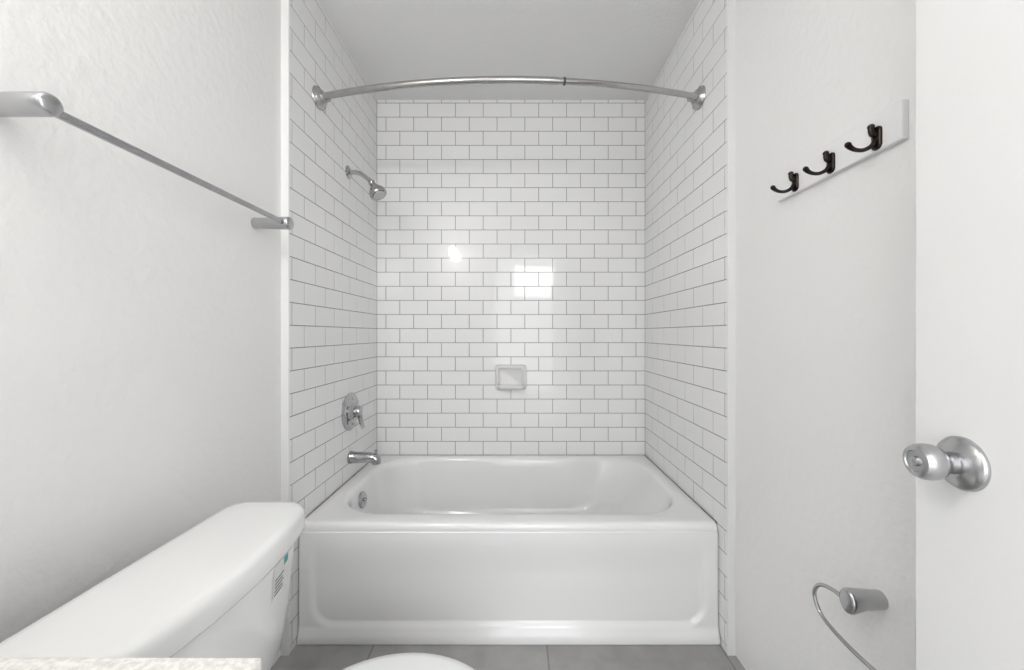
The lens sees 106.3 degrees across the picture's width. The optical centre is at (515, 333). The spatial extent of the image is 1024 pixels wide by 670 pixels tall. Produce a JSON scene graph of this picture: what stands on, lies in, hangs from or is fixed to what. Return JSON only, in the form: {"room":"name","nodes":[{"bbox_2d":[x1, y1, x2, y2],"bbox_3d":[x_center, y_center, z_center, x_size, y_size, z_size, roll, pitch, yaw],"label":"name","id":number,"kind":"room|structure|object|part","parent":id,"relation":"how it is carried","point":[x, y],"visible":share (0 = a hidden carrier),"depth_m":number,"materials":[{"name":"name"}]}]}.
{"room":"bathroom","nodes":[
{"label":"bathroom","id":0,"kind":"room"},
{"bbox_2d":[0,0,376,664],"bbox_3d":[-0.873,-0.095,0.913,0.200,2.430,2.467,0,0,0],"label":"wall","id":1,"kind":"structure","parent":0,"point":[140,302],"depth_m":0.88,"materials":[{"name":"paint"}]},
{"bbox_2d":[0,91,293,229],"bbox_3d":[-0.744,-0.341,0.877,0.113,0.041,0.640,0,0,0],"label":"towel bar","id":2,"kind":"object","parent":1,"relation":"attached to","point":[12,103],"visible":1,"depth_m":0.64,"materials":[{"name":"silver metal"}]},
{"bbox_3d":[-0.746,-0.344,0.575,0.109,0.035,0.035,0,0,0],"label":"post","id":3,"kind":"part","parent":2,"relation":"part of","materials":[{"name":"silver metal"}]},
{"bbox_3d":[-0.744,-0.340,1.178,0.113,0.039,0.039,0,0,0],"label":"post","id":4,"kind":"part","parent":2,"relation":"part of","materials":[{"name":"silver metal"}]},
{"bbox_2d":[281,0,289,655],"bbox_3d":[-0.787,-0.095,1.313,0.028,2.430,0.008,0,0,0],"label":"trim","id":5,"kind":"structure","parent":1,"relation":"attached to","point":[285,4],"depth_m":1.31,"materials":[{"name":"paint"}]},
{"bbox_2d":[341,392,364,430],"bbox_3d":[-0.740,0.362,1.795,0.069,0.176,0.176,0,0,0],"label":"shower valve","id":6,"kind":"object","parent":1,"relation":"attached to","point":[351,411],"visible":1,"depth_m":1.77,"materials":[{"name":"silver metal"}]},
{"bbox_3d":[-0.725,0.405,1.799,0.038,0.080,0.028,0,0,-36],"label":"handle lever","id":7,"kind":"part","parent":6,"relation":"part of","materials":[{"name":"silver metal"}]},
{"bbox_2d":[347,449,380,464],"bbox_3d":[-0.701,0.575,1.795,0.145,0.068,0.060,0,0,0],"label":"tub spout","id":8,"kind":"object","parent":1,"relation":"attached to","point":[353,456],"visible":1,"depth_m":1.77,"materials":[{"name":"silver metal"}]},
{"bbox_2d":[345,165,386,200],"bbox_3d":[-0.685,-0.699,1.770,0.179,0.158,0.079,0,0,0],"label":"shower head","id":9,"kind":"object","parent":1,"relation":"attached to","point":[377,192],"visible":1,"depth_m":1.76},
{"bbox_3d":[-0.714,-0.727,1.776,0.115,0.065,0.021,0,0,0],"label":"shower arm","id":10,"kind":"part","parent":9,"relation":"part of","materials":[{"name":"silver metal"}]},
{"bbox_2d":[312,76,705,109],"bbox_3d":[-0.024,-0.924,1.463,1.518,0.084,0.161,0,0,0],"label":"shower curtain rod","id":11,"kind":"object","parent":1,"relation":"attached to","point":[321,98],"visible":1,"depth_m":1.42,"materials":[{"name":"silver metal"}]},
{"bbox_2d":[271,644,744,669],"bbox_3d":[-0.024,1.159,-0.350,1.900,0.122,5.300,0,0,0],"label":"floor","id":12,"kind":"structure","parent":0,"point":[302,657],"depth_m":1.31,"materials":[{"name":"grey tile"}]},
{"bbox_2d":[0,658,260,669],"bbox_3d":[-0.523,0.638,0.092,0.553,0.920,0.577,0,0,0],"label":"bathroom vanity","id":13,"kind":"object","parent":12,"relation":"on","point":[5,663],"visible":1,"depth_m":0.37,"materials":[{"name":"laminate"}]},
{"bbox_2d":[0,502,474,669],"bbox_3d":[-0.357,0.756,0.715,0.698,0.684,0.500,0,0,0],"label":"toilet","id":14,"kind":"object","parent":12,"relation":"on","point":[220,588],"visible":0.98,"depth_m":0.66,"materials":[{"name":"ceramic"}]},
{"bbox_3d":[-0.592,0.443,0.715,0.228,0.056,0.500,0,0,0],"label":"tank lid","id":15,"kind":"part","parent":14,"relation":"part of","materials":[{"name":"ceramic"}]},
{"bbox_3d":[-0.597,0.609,0.715,0.198,0.278,0.472,0,0,0],"label":"tank","id":16,"kind":"part","parent":14,"relation":"part of","materials":[{"name":"ceramic"}]},
{"bbox_3d":[-0.231,0.732,0.697,0.444,0.024,0.364,0,0,0],"label":"seat lid","id":17,"kind":"part","parent":14,"relation":"part of","materials":[{"name":"plastic"}]},
{"bbox_2d":[297,455,719,644],"bbox_3d":[-0.024,0.886,1.749,1.497,0.424,0.792,0,0,0],"label":"bathtub","id":18,"kind":"object","parent":12,"relation":"on","point":[409,549],"visible":1,"depth_m":1.38,"materials":[{"name":"ceramic"}]},
{"bbox_3d":[-0.687,0.748,1.730,0.019,0.072,0.072,0,0,0],"label":"overflow plate","id":19,"kind":"part","parent":18,"relation":"part of","materials":[{"name":"silver metal"}]},
{"bbox_2d":[318,0,699,99],"bbox_3d":[-0.024,-1.360,0.990,1.900,0.100,2.620,0,0,0],"label":"ceiling","id":20,"kind":"structure","parent":0,"point":[626,41],"depth_m":1.72,"materials":[{"name":"paint"}]},
{"bbox_2d":[377,100,644,454],"bbox_3d":[-0.024,-0.095,2.206,1.900,2.430,0.121,0,0,0],"label":"wall","id":21,"kind":"structure","parent":0,"point":[510,232],"depth_m":2.15,"materials":[{"name":"tile"}]},
{"bbox_2d":[495,365,525,389],"bbox_3d":[-0.024,0.242,2.114,0.172,0.140,0.065,0,0,0],"label":"soap dish","id":22,"kind":"object","parent":21,"relation":"attached to","point":[507,377],"visible":1,"depth_m":2.13,"materials":[{"name":"ceramic"}]},
{"bbox_2d":[497,384,524,389],"bbox_3d":[-0.024,0.292,2.110,0.152,0.028,0.057,0,0,0],"label":"tray","id":23,"kind":"object","parent":22,"relation":"on","point":[499,386],"depth_m":2.08,"materials":[{"name":"ceramic"}]},
{"bbox_2d":[645,0,915,669],"bbox_3d":[0.826,-0.095,0.913,0.200,2.430,2.467,0,0,0],"label":"wall","id":24,"kind":"structure","parent":0,"point":[826,272],"depth_m":1.04,"materials":[{"name":"paint"}]},
{"bbox_2d":[727,0,735,655],"bbox_3d":[0.739,-0.095,1.313,0.028,2.430,0.008,0,0,0],"label":"trim","id":25,"kind":"structure","parent":24,"relation":"attached to","point":[731,4],"depth_m":1.31,"materials":[{"name":"paint"}]},
{"bbox_2d":[770,99,908,201],"bbox_3d":[0.714,-0.411,0.909,0.079,0.079,0.353,0,0,0],"label":"coat hook rack","id":26,"kind":"object","parent":24,"relation":"attached to","point":[888,128],"visible":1,"depth_m":0.85,"materials":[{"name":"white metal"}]},
{"bbox_3d":[0.738,-0.400,1.012,0.005,0.048,0.022,0,0,0],"label":"hook plate","id":27,"kind":"part","parent":26,"relation":"part of","materials":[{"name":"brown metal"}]},
{"bbox_3d":[0.738,-0.400,0.898,0.005,0.048,0.022,0,0,0],"label":"hook plate","id":28,"kind":"part","parent":26,"relation":"part of","materials":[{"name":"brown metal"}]},
{"bbox_3d":[0.738,-0.400,0.784,0.005,0.048,0.022,0,0,0],"label":"hook plate","id":29,"kind":"part","parent":26,"relation":"part of","materials":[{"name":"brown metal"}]},
{"bbox_2d":[812,583,888,669],"bbox_3d":[0.717,0.587,0.795,0.073,0.123,0.178,0,0,0],"label":"toilet paper holder","id":30,"kind":"object","parent":24,"relation":"attached to","point":[854,601],"visible":1,"depth_m":0.78,"materials":[{"name":"silver metal"}]},
{"bbox_3d":[0.717,0.550,0.790,0.073,0.050,0.040,0,0,0],"label":"post","id":31,"kind":"part","parent":30,"relation":"part of","materials":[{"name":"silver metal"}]},
{"bbox_2d":[916,0,1023,669],"bbox_3d":[0.511,0.086,0.167,0.035,2.001,0.725,0,0,9],"label":"door leaf","id":32,"kind":"structure","parent":24,"relation":"in","point":[970,53],"depth_m":0.45,"materials":[{"name":"paint"}]},
{"bbox_2d":[903,436,990,491],"bbox_3d":[0.514,0.156,0.467,0.054,0.064,0.064,0,0,9],"label":"door knob","id":33,"kind":"object","parent":32,"relation":"attached to","point":[974,475],"depth_m":0.45,"materials":[{"name":"silver metal"}]},
{"bbox_3d":[0.489,0.156,0.471,0.004,0.012,0.012,0,0,10],"label":"lock button","id":34,"kind":"part","parent":33,"relation":"part of","materials":[{"name":"silver metal"}]},
{"bbox_3d":[0.510,0.156,0.468,0.042,0.044,0.044,0,0,9],"label":"knob","id":35,"kind":"part","parent":33,"relation":"part of","materials":[{"name":"silver metal"}]}
]}

